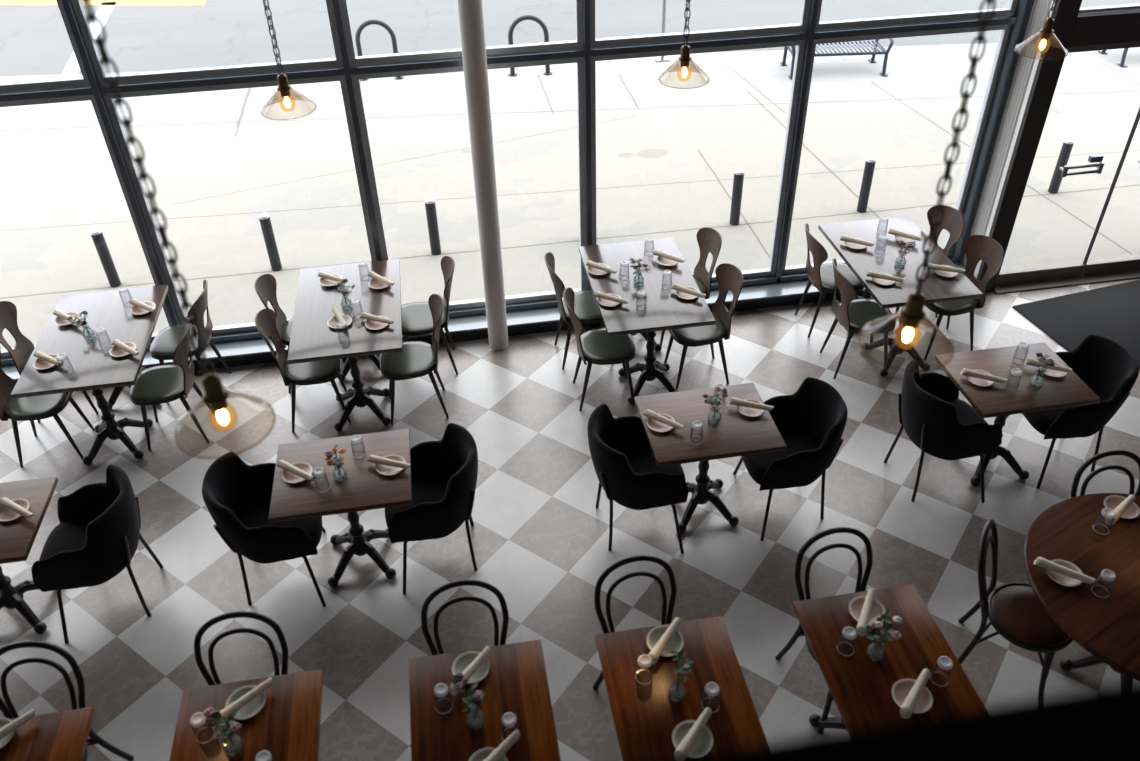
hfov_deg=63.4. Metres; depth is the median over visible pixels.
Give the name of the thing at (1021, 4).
trim
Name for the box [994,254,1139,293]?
threshold
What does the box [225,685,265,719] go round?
plate
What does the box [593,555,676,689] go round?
cafe chair
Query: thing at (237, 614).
cafe chair
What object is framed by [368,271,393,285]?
rolled napkin
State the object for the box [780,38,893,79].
bench
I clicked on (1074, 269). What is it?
door
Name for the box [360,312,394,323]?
rolled napkin
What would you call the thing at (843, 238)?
rolled napkin
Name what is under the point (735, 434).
dining table
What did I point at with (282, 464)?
rolled napkin
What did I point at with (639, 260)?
sprigs
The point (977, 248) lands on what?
dining chair
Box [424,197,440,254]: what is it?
bollard
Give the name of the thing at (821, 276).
dining chair
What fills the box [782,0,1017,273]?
window
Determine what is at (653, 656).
rolled napkin
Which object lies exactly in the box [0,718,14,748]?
plate
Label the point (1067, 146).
bollard
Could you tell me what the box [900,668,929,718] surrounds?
rolled napkin
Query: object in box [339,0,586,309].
window
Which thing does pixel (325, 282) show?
plate
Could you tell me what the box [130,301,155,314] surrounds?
plate
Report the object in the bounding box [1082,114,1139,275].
door
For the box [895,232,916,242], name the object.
plate
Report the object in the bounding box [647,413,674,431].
plate
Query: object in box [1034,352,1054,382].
sprigs
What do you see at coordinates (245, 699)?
rolled napkin
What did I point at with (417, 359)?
dining chair
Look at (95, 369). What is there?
dining table
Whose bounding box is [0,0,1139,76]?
road
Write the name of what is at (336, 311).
rolled napkin
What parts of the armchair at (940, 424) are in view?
leg, leg, seat, leg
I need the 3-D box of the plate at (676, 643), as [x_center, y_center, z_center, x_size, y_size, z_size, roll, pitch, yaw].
[0.433,1.192,4.205,0.169,0.022,0.169,-13,39,-15]
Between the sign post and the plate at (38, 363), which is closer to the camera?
the plate at (38, 363)
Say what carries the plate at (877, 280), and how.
on the dining table at (937, 288)
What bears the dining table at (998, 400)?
on the floor
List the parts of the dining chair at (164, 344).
seat, backrest, leg, leg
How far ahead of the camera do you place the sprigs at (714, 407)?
5.36 m
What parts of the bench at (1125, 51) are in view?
leg, leg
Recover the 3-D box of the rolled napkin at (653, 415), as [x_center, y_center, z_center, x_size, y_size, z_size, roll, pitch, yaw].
[0.546,0.229,5.398,0.265,0.042,0.049,23,44,29]
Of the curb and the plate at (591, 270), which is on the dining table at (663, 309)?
the plate at (591, 270)
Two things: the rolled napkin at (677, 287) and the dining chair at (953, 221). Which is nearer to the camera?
the rolled napkin at (677, 287)
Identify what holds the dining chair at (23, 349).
on the floor
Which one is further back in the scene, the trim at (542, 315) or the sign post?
the sign post
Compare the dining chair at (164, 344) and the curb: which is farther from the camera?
the curb
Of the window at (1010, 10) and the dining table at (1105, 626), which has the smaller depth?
the dining table at (1105, 626)
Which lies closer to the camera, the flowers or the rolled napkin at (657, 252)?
the flowers
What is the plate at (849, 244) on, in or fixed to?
on the dining table at (937, 288)
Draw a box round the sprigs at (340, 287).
[335,279,354,304]
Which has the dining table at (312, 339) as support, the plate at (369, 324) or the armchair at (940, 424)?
the plate at (369, 324)
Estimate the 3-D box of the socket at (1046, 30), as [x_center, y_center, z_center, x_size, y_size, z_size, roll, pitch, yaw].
[2.687,-1.983,5.194,0.074,0.114,0.074,-26,44,-28]
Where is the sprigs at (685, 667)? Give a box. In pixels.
[671,650,695,694]
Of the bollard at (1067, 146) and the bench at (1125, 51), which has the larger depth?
the bench at (1125, 51)
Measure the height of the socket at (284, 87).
0.114 m
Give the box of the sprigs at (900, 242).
[897,240,914,263]
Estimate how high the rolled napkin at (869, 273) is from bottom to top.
0.042 m
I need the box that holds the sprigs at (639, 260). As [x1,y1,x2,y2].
[629,258,648,280]
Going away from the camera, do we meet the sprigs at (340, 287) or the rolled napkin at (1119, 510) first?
the rolled napkin at (1119, 510)
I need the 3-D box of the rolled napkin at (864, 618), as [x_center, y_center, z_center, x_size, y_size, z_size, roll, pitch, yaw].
[1.374,1.071,4.276,0.049,0.042,0.265,15,40,20]
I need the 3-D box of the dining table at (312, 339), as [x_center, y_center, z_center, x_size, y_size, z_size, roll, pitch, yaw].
[-1.565,-0.238,6.757,0.745,0.740,1.190,-7,38,-7]
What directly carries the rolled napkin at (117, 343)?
on the plate at (114, 351)
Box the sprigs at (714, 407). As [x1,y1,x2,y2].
[702,386,727,418]
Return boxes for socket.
[202,373,228,411]
[277,73,291,96]
[678,44,691,66]
[900,292,925,328]
[1040,17,1053,39]
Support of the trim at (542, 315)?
attached to the wall
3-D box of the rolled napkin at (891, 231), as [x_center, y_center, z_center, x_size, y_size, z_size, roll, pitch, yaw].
[2.567,-1.113,7.065,0.265,0.042,0.049,22,44,28]
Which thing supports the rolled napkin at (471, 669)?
on the plate at (464, 660)
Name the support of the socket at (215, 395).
attached to the pendant lamp at (215, 395)
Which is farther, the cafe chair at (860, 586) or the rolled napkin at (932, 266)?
the rolled napkin at (932, 266)
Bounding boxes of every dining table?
[0,476,58,633]
[0,707,94,760]
[11,285,167,464]
[169,669,322,760]
[269,429,411,586]
[287,259,402,430]
[409,640,560,760]
[579,237,715,403]
[595,616,767,760]
[634,383,786,532]
[793,584,984,730]
[818,216,982,376]
[934,342,1100,485]
[1023,493,1139,684]
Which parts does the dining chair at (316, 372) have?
backrest, leg, seat, leg, leg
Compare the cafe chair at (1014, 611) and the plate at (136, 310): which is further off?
the plate at (136, 310)
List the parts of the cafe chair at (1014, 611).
frame, seat, leg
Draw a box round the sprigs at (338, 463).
[325,445,346,474]
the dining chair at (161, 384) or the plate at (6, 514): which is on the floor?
the dining chair at (161, 384)
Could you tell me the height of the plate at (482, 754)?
0.022 m
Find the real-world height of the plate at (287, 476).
0.022 m
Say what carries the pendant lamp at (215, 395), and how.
hanging from the ceiling
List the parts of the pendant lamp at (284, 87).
power cord, chain, lamp shade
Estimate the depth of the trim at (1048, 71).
6.94 m
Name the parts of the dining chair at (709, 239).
leg, seat, backrest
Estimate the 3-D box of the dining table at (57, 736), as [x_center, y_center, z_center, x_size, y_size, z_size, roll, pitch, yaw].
[-2.307,1.974,3.916,0.605,0.740,0.755,-7,38,-7]
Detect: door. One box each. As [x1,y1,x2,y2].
[996,41,1139,285]
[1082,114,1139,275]
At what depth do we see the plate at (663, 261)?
6.89 m
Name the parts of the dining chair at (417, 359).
leg, leg, seat, backrest, leg, leg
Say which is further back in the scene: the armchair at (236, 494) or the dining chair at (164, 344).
the dining chair at (164, 344)
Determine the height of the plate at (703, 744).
0.022 m
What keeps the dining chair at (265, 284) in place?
on the floor
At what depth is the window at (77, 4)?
6.15 m
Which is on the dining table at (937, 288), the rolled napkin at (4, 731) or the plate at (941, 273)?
the plate at (941, 273)
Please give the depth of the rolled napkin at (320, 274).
6.75 m
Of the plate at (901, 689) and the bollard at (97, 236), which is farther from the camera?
the bollard at (97, 236)
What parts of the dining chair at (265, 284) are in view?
backrest, seat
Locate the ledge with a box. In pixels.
[669,682,1139,760]
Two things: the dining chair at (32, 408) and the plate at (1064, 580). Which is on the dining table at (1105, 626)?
the plate at (1064, 580)
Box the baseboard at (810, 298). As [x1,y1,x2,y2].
[16,290,862,381]
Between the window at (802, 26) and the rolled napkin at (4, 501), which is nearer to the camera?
the rolled napkin at (4, 501)
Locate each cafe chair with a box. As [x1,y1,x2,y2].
[0,641,133,760]
[194,611,287,685]
[421,579,508,654]
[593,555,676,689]
[775,527,872,733]
[957,518,1072,698]
[1070,450,1139,497]
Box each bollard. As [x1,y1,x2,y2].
[90,228,120,286]
[259,213,281,270]
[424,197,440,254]
[729,169,743,225]
[857,157,875,212]
[1048,138,1073,193]
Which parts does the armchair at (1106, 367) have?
leg, seat, leg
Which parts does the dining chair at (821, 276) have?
leg, backrest, leg, seat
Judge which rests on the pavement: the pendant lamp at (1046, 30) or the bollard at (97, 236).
the bollard at (97, 236)
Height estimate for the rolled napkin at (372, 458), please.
0.042 m
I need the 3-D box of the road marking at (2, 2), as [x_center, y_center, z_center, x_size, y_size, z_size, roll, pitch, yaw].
[-11.038,-6.614,16.123,9.786,0.004,0.388,2,38,5]
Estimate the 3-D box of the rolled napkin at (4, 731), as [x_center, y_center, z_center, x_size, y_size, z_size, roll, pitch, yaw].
[-2.385,1.479,3.885,0.049,0.042,0.265,30,48,34]
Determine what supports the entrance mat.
on the floor
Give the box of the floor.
[0,278,1139,760]
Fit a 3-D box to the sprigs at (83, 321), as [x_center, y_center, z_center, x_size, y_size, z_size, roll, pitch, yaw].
[-3.307,-0.385,6.234,0.130,0.180,0.133,-26,44,-29]
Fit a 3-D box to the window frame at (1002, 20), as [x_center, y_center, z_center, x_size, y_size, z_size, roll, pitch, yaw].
[-1.569,-2.082,6.200,9.790,0.046,0.085,-7,38,-7]
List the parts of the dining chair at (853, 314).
leg, leg, backrest, seat, leg, leg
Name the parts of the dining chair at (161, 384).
leg, leg, seat, backrest, leg, leg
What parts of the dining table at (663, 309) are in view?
post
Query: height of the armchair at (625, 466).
0.829 m
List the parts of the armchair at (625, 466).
leg, leg, seat, leg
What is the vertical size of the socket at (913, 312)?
0.114 m
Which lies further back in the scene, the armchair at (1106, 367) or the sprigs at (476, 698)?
the armchair at (1106, 367)
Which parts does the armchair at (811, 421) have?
leg, leg, seat, leg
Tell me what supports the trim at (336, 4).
attached to the wall
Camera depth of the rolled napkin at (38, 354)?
6.01 m
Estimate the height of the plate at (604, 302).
0.022 m
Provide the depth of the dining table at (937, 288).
6.89 m
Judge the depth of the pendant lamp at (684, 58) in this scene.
4.97 m
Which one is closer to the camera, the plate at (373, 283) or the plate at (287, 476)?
the plate at (287, 476)
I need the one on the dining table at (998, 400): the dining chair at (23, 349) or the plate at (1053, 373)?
the plate at (1053, 373)
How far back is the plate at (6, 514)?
4.96 m
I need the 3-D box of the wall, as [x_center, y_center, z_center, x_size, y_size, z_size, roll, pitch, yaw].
[3.405,-2.776,6.542,0.215,4.800,0.345,-7,38,-7]
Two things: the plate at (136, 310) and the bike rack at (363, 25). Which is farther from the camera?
the bike rack at (363, 25)
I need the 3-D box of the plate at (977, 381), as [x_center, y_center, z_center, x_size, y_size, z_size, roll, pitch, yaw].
[2.525,-0.009,5.685,0.169,0.022,0.169,-17,40,-19]
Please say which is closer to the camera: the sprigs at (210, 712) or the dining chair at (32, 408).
the sprigs at (210, 712)
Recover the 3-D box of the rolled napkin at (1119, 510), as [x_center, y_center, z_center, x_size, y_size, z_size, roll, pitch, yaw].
[2.838,0.662,4.753,0.265,0.042,0.049,-29,45,-30]
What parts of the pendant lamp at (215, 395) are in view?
chain, power cord, lamp shade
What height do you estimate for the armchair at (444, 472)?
0.829 m
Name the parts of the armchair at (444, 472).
leg, seat, leg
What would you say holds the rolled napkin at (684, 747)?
on the plate at (703, 744)
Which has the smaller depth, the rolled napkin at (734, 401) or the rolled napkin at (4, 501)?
the rolled napkin at (4, 501)
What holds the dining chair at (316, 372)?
on the floor
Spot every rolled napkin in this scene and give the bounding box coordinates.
[0,497,32,517]
[0,709,34,738]
[33,351,62,365]
[53,310,78,322]
[112,339,138,355]
[129,298,155,311]
[220,677,272,719]
[276,460,312,479]
[318,271,343,281]
[331,306,346,326]
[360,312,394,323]
[367,455,409,468]
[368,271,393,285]
[449,646,490,694]
[483,730,519,760]
[586,261,616,273]
[594,291,628,303]
[643,409,683,428]
[647,617,680,663]
[653,250,684,262]
[672,284,705,297]
[674,707,711,758]
[729,397,773,410]
[840,235,874,246]
[856,589,874,635]
[866,271,904,281]
[888,229,922,240]
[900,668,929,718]
[926,263,965,272]
[961,368,1007,382]
[1024,358,1071,372]
[1033,557,1094,583]
[1105,495,1135,524]
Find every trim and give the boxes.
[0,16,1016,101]
[0,256,953,365]
[1,262,964,380]
[61,0,179,324]
[332,0,382,260]
[583,0,591,289]
[775,0,818,282]
[951,0,1026,263]
[977,0,1081,291]
[1068,9,1139,46]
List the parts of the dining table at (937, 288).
post, post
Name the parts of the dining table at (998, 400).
post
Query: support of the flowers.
in the bud vase
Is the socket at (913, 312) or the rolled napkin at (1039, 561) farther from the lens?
the rolled napkin at (1039, 561)
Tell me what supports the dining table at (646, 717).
on the floor
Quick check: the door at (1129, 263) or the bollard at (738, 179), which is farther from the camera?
the bollard at (738, 179)
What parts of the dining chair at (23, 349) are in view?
backrest, seat, leg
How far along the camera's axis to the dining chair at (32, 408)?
6.20 m
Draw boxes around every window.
[0,0,172,356]
[71,0,376,334]
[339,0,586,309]
[590,0,810,281]
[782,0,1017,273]
[1079,3,1139,12]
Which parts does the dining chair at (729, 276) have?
leg, leg, seat, leg, leg, backrest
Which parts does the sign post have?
plate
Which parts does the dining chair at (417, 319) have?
seat, backrest, leg, leg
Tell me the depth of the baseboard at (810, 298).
7.46 m
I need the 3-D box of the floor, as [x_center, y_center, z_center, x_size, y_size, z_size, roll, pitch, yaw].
[1.458,2.613,3.637,14.100,0.100,10.500,-7,38,-7]
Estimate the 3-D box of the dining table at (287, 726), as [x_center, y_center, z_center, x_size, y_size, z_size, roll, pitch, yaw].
[-1.343,1.849,4.042,0.605,0.740,0.755,-7,38,-7]
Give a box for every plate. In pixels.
[0,499,29,520]
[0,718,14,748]
[33,354,60,368]
[54,312,79,324]
[109,342,135,356]
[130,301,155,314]
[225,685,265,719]
[282,462,312,482]
[319,274,341,285]
[327,314,351,327]
[365,316,388,329]
[368,277,390,288]
[376,455,405,474]
[452,651,489,683]
[469,747,507,760]
[588,263,609,274]
[598,293,620,306]
[646,625,683,656]
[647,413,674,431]
[657,254,678,265]
[672,720,712,756]
[676,286,699,299]
[737,399,764,416]
[845,238,866,248]
[849,596,885,621]
[872,273,895,284]
[892,679,932,713]
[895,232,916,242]
[934,265,957,276]
[966,369,993,385]
[1039,362,1066,376]
[1046,559,1082,586]
[1104,495,1139,518]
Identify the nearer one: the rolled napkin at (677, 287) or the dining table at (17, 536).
the dining table at (17, 536)
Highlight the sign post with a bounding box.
[654,0,669,61]
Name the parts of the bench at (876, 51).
leg, leg, armrest, slat seat, rail, rail, leg, leg, armrest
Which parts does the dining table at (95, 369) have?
post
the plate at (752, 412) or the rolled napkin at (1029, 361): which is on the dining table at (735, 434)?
the plate at (752, 412)
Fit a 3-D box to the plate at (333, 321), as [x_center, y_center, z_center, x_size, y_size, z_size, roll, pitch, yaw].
[-1.580,-0.398,6.340,0.169,0.022,0.169,-20,41,-22]
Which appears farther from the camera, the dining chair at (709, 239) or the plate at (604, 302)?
the dining chair at (709, 239)
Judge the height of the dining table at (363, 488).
0.740 m
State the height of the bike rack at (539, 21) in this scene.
0.771 m
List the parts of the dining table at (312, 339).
post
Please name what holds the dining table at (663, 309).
on the floor
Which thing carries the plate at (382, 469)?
on the dining table at (363, 488)
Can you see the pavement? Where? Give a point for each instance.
(667, 158)
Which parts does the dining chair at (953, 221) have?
backrest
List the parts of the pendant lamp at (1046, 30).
chain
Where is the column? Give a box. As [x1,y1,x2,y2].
[457,0,508,349]
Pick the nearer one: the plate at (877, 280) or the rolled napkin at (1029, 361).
the rolled napkin at (1029, 361)
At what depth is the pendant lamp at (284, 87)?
4.68 m
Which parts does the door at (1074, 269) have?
handle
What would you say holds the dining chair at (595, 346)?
on the floor
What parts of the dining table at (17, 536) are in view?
post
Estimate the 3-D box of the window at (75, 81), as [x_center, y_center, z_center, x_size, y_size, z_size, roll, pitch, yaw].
[-3.878,-1.704,6.042,1.568,3.662,0.050,-7,38,-7]
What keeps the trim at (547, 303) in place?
attached to the wall
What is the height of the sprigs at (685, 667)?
0.182 m
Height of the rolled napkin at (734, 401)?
0.042 m
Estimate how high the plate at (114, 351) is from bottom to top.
0.022 m
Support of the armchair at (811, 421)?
on the floor
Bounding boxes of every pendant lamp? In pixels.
[81,0,275,458]
[261,0,316,119]
[658,0,709,88]
[858,0,995,371]
[1014,0,1067,59]
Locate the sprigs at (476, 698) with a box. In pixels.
[452,673,484,722]
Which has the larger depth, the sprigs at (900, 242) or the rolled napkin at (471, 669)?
the sprigs at (900, 242)
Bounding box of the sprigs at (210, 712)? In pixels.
[203,707,241,748]
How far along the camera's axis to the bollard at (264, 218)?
8.23 m
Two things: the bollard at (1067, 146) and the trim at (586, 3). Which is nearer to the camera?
the trim at (586, 3)
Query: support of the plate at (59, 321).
on the dining table at (95, 369)
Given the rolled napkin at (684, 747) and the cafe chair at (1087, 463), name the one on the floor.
the cafe chair at (1087, 463)
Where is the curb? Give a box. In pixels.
[0,43,1139,81]
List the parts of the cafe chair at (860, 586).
frame, leg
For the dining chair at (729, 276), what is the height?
0.875 m
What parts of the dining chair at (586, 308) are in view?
backrest, leg, leg, seat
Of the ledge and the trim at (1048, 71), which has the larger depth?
the trim at (1048, 71)
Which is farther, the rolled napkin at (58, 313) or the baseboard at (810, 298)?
the baseboard at (810, 298)
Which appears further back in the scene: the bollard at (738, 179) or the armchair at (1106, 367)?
the bollard at (738, 179)
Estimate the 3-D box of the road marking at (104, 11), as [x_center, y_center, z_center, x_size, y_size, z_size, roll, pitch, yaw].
[-7.480,-5.412,14.434,0.239,0.004,3.709,-9,38,-10]
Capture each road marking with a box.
[0,0,206,5]
[62,2,115,73]
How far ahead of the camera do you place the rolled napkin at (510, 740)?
3.77 m
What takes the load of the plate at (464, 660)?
on the dining table at (516, 681)
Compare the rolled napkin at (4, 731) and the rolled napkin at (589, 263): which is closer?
the rolled napkin at (4, 731)
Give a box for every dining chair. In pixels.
[0,301,104,422]
[0,349,94,467]
[130,317,214,449]
[150,280,231,374]
[255,274,345,392]
[255,308,350,432]
[380,294,448,424]
[401,256,457,373]
[544,252,604,369]
[563,288,635,410]
[660,227,721,345]
[664,263,742,389]
[795,223,863,337]
[820,258,895,378]
[894,205,964,317]
[924,235,1003,359]
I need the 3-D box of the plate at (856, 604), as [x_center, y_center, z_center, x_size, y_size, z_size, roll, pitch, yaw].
[1.388,1.081,4.313,0.169,0.022,0.169,-20,41,-22]
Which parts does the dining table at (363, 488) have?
post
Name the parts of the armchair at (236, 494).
leg, seat, leg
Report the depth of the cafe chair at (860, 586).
4.58 m
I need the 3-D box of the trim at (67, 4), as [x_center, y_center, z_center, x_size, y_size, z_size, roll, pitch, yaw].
[-3.080,-1.763,6.134,0.042,3.717,0.100,-7,38,-7]
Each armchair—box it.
[31,464,162,643]
[202,451,325,606]
[385,423,477,593]
[587,403,688,553]
[733,377,847,540]
[884,360,1001,502]
[1006,334,1138,487]
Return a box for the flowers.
[865,609,903,654]
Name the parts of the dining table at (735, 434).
post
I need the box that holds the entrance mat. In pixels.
[1012,280,1139,368]
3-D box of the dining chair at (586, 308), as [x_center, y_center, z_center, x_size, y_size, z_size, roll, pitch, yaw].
[0.073,-0.555,7.001,0.499,0.875,0.431,-8,38,-8]
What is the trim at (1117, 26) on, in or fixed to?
attached to the wall
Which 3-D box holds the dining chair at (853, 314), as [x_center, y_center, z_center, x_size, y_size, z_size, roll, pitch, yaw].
[2.135,-0.476,6.823,0.499,0.875,0.431,-5,38,-4]
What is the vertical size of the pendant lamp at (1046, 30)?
2.779 m
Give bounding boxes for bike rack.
[355,19,403,80]
[508,15,551,76]
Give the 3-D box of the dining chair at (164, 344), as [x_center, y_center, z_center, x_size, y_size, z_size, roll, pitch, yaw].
[-2.804,-0.291,6.764,0.499,0.875,0.431,-3,38,-2]
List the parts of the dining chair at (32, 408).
backrest, leg, leg, seat, leg, leg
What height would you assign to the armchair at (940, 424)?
0.829 m
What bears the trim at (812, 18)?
attached to the wall
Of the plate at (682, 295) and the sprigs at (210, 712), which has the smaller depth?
the sprigs at (210, 712)
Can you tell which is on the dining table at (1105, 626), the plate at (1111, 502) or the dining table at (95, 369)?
the plate at (1111, 502)
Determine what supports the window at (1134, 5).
in the wall
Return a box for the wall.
[957,0,1055,277]
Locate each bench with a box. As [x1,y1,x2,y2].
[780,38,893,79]
[1098,48,1127,67]
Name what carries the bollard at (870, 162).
on the pavement
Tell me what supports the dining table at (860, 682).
on the floor
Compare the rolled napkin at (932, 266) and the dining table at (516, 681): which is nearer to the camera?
the dining table at (516, 681)
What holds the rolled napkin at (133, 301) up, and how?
on the plate at (136, 310)
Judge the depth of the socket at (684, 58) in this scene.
4.98 m
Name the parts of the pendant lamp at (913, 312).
lamp shade, power cord, chain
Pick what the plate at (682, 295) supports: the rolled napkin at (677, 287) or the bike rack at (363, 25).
the rolled napkin at (677, 287)
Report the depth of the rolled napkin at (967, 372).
5.65 m
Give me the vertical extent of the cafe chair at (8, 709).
0.913 m
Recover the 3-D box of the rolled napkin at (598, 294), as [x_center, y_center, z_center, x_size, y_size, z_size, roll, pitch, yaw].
[0.291,-0.576,6.452,0.265,0.042,0.049,17,41,23]
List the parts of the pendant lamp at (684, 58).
lamp shade, chain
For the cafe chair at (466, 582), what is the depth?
4.36 m
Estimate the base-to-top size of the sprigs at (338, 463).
0.181 m
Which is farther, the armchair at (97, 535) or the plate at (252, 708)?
the armchair at (97, 535)
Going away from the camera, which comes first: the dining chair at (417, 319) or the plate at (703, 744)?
the plate at (703, 744)
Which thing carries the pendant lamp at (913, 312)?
hanging from the ceiling
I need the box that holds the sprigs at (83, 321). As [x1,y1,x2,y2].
[67,311,90,335]
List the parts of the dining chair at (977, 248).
leg, leg, seat, leg, backrest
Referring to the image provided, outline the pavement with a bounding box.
[0,50,1139,348]
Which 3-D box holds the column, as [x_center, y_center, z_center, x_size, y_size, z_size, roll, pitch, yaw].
[-0.627,-2.345,5.802,0.156,5.200,0.156,-7,38,-7]
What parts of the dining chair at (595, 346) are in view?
backrest, leg, leg, seat, leg, leg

